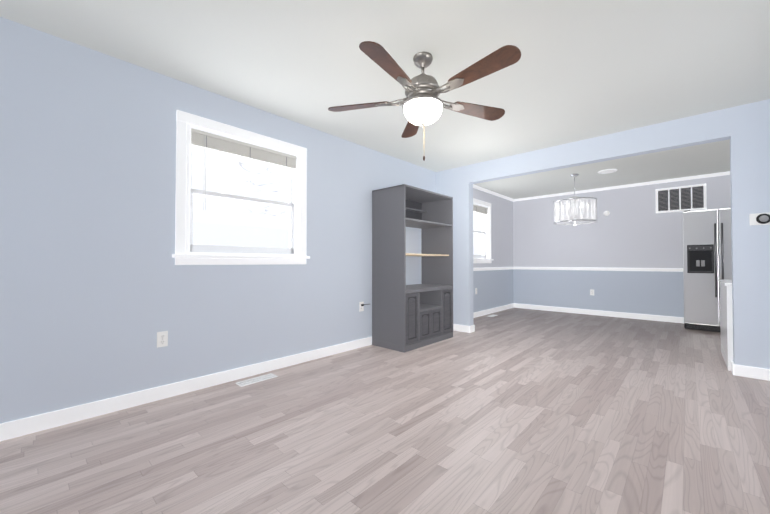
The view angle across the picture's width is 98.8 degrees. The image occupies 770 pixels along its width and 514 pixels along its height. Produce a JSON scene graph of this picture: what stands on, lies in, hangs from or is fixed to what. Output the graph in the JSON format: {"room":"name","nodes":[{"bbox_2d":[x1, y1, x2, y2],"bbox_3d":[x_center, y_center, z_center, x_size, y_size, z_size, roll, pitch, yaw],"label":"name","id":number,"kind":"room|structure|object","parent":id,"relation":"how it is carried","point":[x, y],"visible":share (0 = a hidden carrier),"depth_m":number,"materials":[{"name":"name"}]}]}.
{"room":"living room","nodes":[
{"label":"living room","id":0,"kind":"room"},
{"bbox_2d":[0,17,513,423],"bbox_3d":[0.055,-0.127,4.475,0.150,2.440,8.550,-1,-1,43],"label":"wall","id":1,"kind":"structure","parent":0,"point":[99,289],"depth_m":2.35,"materials":[{"name":"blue paint"}]},
{"bbox_2d":[157,331,167,347],"bbox_3d":[-1.666,0.616,2.472,0.010,0.115,0.070,-1,-1,43],"label":"electrical outlet","id":2,"kind":"object","parent":1,"relation":"attached to","point":[162,338],"depth_m":2.47,"materials":[{"name":"white plastic"}]},
{"bbox_2d":[0,336,371,440],"bbox_3d":[-0.933,1.024,3.260,0.014,0.100,5.150,-1,-1,43],"label":"baseboard","id":3,"kind":"structure","parent":1,"relation":"attached to","point":[29,425],"depth_m":2.41,"materials":[{"name":"white wood"}]},
{"bbox_2d":[172,110,309,264],"bbox_3d":[-1.302,-0.480,3.058,0.335,1.830,2.010,-1,-1,43],"label":"living room window","id":4,"kind":"structure","parent":1,"relation":"in","point":[241,201],"depth_m":3.05,"materials":[{"name":"glass"}]},
{"bbox_2d":[359,302,367,311],"bbox_3d":[-0.243,0.598,4.006,0.032,0.115,0.164,-1,-1,43],"label":"electrical outlet","id":5,"kind":"object","parent":1,"relation":"attached to","point":[361,304],"depth_m":3.96,"materials":[{"name":"white plastic"}]},
{"bbox_2d":[473,198,493,262],"bbox_3d":[1.634,-0.429,6.255,0.335,1.830,2.010,-1,-1,43],"label":"dining room window","id":6,"kind":"structure","parent":1,"relation":"in","point":[482,247],"depth_m":6.55,"materials":[{"name":"glass"}]},
{"bbox_2d":[473,184,513,201],"bbox_3d":[1.886,-1.294,6.342,0.045,0.048,2.910,-1,-1,43],"label":"crown molding","id":7,"kind":"structure","parent":1,"relation":"attached to","point":[474,186],"depth_m":6.63,"materials":[{"name":"white wood"}]},
{"bbox_2d":[473,267,513,270],"bbox_3d":[1.886,0.232,6.338,0.020,0.060,2.940,-1,-1,43],"label":"trim","id":8,"kind":"structure","parent":1,"relation":"attached to","point":[485,268],"depth_m":6.62,"materials":[{"name":"white wood"}]},
{"bbox_2d":[473,303,515,317],"bbox_3d":[1.887,1.072,6.331,0.014,0.100,2.950,-1,-1,43],"label":"baseboard","id":9,"kind":"structure","parent":1,"relation":"attached to","point":[480,313],"depth_m":6.64,"materials":[{"name":"white wood"}]},
{"bbox_2d":[0,308,769,513],"bbox_3d":[1.749,1.098,2.900,4.750,0.060,8.550,-1,-1,43],"label":"floor","id":10,"kind":"structure","parent":0,"point":[519,411],"depth_m":1.93,"materials":[{"name":"laminate"}]},
{"bbox_2d":[235,373,277,386],"bbox_3d":[-1.111,1.065,2.865,0.115,0.006,0.330,-1,-1,43],"label":"floor vent","id":11,"kind":"object","parent":10,"relation":"in","point":[255,380],"visible":1,"depth_m":2.85,"materials":[{"name":"white metal"}]},
{"bbox_2d":[372,184,452,352],"bbox_3d":[0.385,0.134,4.303,0.520,1.912,1.050,-1,-1,43],"label":"tall cabinet","id":12,"kind":"object","parent":10,"relation":"on","point":[406,318],"visible":1,"depth_m":4.03,"materials":[{"name":"grey paint"}]},
{"bbox_2d":[682,208,731,331],"bbox_3d":[5.060,0.197,4.923,0.902,1.805,0.741,-1,-1,43],"label":"fridge","id":13,"kind":"object","parent":10,"relation":"on","point":[707,258],"visible":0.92,"depth_m":4.84,"materials":[{"name":"grey metal"}]},
{"bbox_2d":[718,279,732,370],"bbox_3d":[3.795,0.661,3.244,0.682,0.825,0.935,-1,-1,43],"label":"base unit","id":14,"kind":"object","parent":10,"relation":"on","point":[726,321],"visible":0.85,"depth_m":3.17,"materials":[{"name":"white wood"}]},
{"bbox_2d":[0,0,769,198],"bbox_3d":[1.749,-1.402,2.939,4.750,0.060,8.550,-1,-1,43],"label":"ceiling","id":15,"kind":"structure","parent":0,"point":[579,70],"depth_m":2.33,"materials":[{"name":"paint"}]},
{"bbox_2d":[328,41,520,160],"bbox_3d":[0.273,-1.022,2.240,1.313,0.722,1.326,-1,-1,43],"label":"ceiling fan","id":16,"kind":"object","parent":15,"relation":"hanging from","point":[422,104],"visible":1,"depth_m":2.17,"materials":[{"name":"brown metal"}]},
{"bbox_2d":[553,173,597,225],"bbox_3d":[3.062,-0.915,5.330,0.618,0.837,0.618,-1,-1,43],"label":"chandelier","id":17,"kind":"object","parent":15,"relation":"hanging from","point":[569,207],"visible":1,"depth_m":5.14,"materials":[{"name":"silver metal"}]},
{"bbox_2d":[598,169,616,173],"bbox_3d":[3.460,-1.324,5.134,0.256,0.026,0.256,-1,-1,43],"label":"ceiling vent","id":18,"kind":"object","parent":15,"relation":"in","point":[605,171],"visible":1,"depth_m":5.10,"materials":[{"name":"grey"}]},
{"bbox_2d":[436,165,473,325],"bbox_3d":[1.054,-0.119,5.031,0.570,2.440,0.120,-1,-1,43],"label":"wall","id":19,"kind":"structure","parent":0,"point":[455,184],"depth_m":4.88,"materials":[{"name":"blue paint"}]},
{"bbox_2d":[453,324,471,332],"bbox_3d":[1.025,1.050,4.948,0.554,0.100,0.014,-1,-1,43],"label":"baseboard","id":20,"kind":"structure","parent":19,"relation":"attached to","point":[456,327],"depth_m":4.84,"materials":[{"name":"white wood"}]},
{"bbox_2d":[469,108,730,183],"bbox_3d":[2.236,-1.226,3.962,2.640,0.260,0.120,-1,-1,43],"label":"header beam","id":21,"kind":"structure","parent":0,"point":[708,127],"depth_m":3.63,"materials":[{"name":"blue paint"}]},
{"bbox_2d":[513,175,730,316],"bbox_3d":[4.645,-0.104,5.962,4.600,2.440,0.150,-1,-1,43],"label":"wall","id":22,"kind":"structure","parent":0,"point":[633,229],"depth_m":6.22,"materials":[{"name":"paint"}]},
{"bbox_2d":[514,267,682,271],"bbox_3d":[4.532,0.226,5.945,4.450,0.060,0.020,-1,-1,43],"label":"trim","id":23,"kind":"structure","parent":22,"relation":"attached to","point":[589,269],"depth_m":6.29,"materials":[{"name":"white wood"}]},
{"bbox_2d":[516,303,683,322],"bbox_3d":[4.534,1.066,5.934,4.450,0.100,0.014,-1,-1,43],"label":"baseboard","id":24,"kind":"structure","parent":22,"relation":"attached to","point":[525,306],"depth_m":6.23,"materials":[{"name":"white wood"}]},
{"bbox_2d":[514,171,729,201],"bbox_3d":[4.523,-1.300,5.959,4.450,0.048,0.045,-1,-1,43],"label":"crown molding","id":25,"kind":"structure","parent":22,"relation":"attached to","point":[612,187],"depth_m":5.98,"materials":[{"name":"white wood"}]},
{"bbox_2d":[655,183,706,212],"bbox_3d":[4.973,-0.978,5.564,0.640,0.425,0.012,-1,-1,43],"label":"air vent","id":26,"kind":"object","parent":22,"relation":"in","point":[683,198],"visible":1,"depth_m":5.55,"materials":[{"name":"grey metal"}]},
{"bbox_2d":[730,99,769,368],"bbox_3d":[3.720,-0.157,2.582,1.390,2.440,0.120,-1,-1,43],"label":"wall","id":27,"kind":"structure","parent":0,"point":[750,164],"depth_m":2.93,"materials":[{"name":"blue paint"}]},
{"bbox_2d":[731,361,769,380],"bbox_3d":[3.256,1.018,2.897,0.284,0.100,0.018,-1,-1,43],"label":"baseboard","id":28,"kind":"structure","parent":27,"relation":"attached to","point":[738,370],"depth_m":2.92,"materials":[{"name":"white wood"}]},
{"bbox_2d":[749,212,769,225],"bbox_3d":[3.284,-0.332,2.879,0.140,0.104,0.036,-1,-1,43],"label":"thermostat","id":29,"kind":"object","parent":27,"relation":"attached to","point":[759,218],"visible":1,"depth_m":2.88,"materials":[{"name":"white plastic"}]}
]}

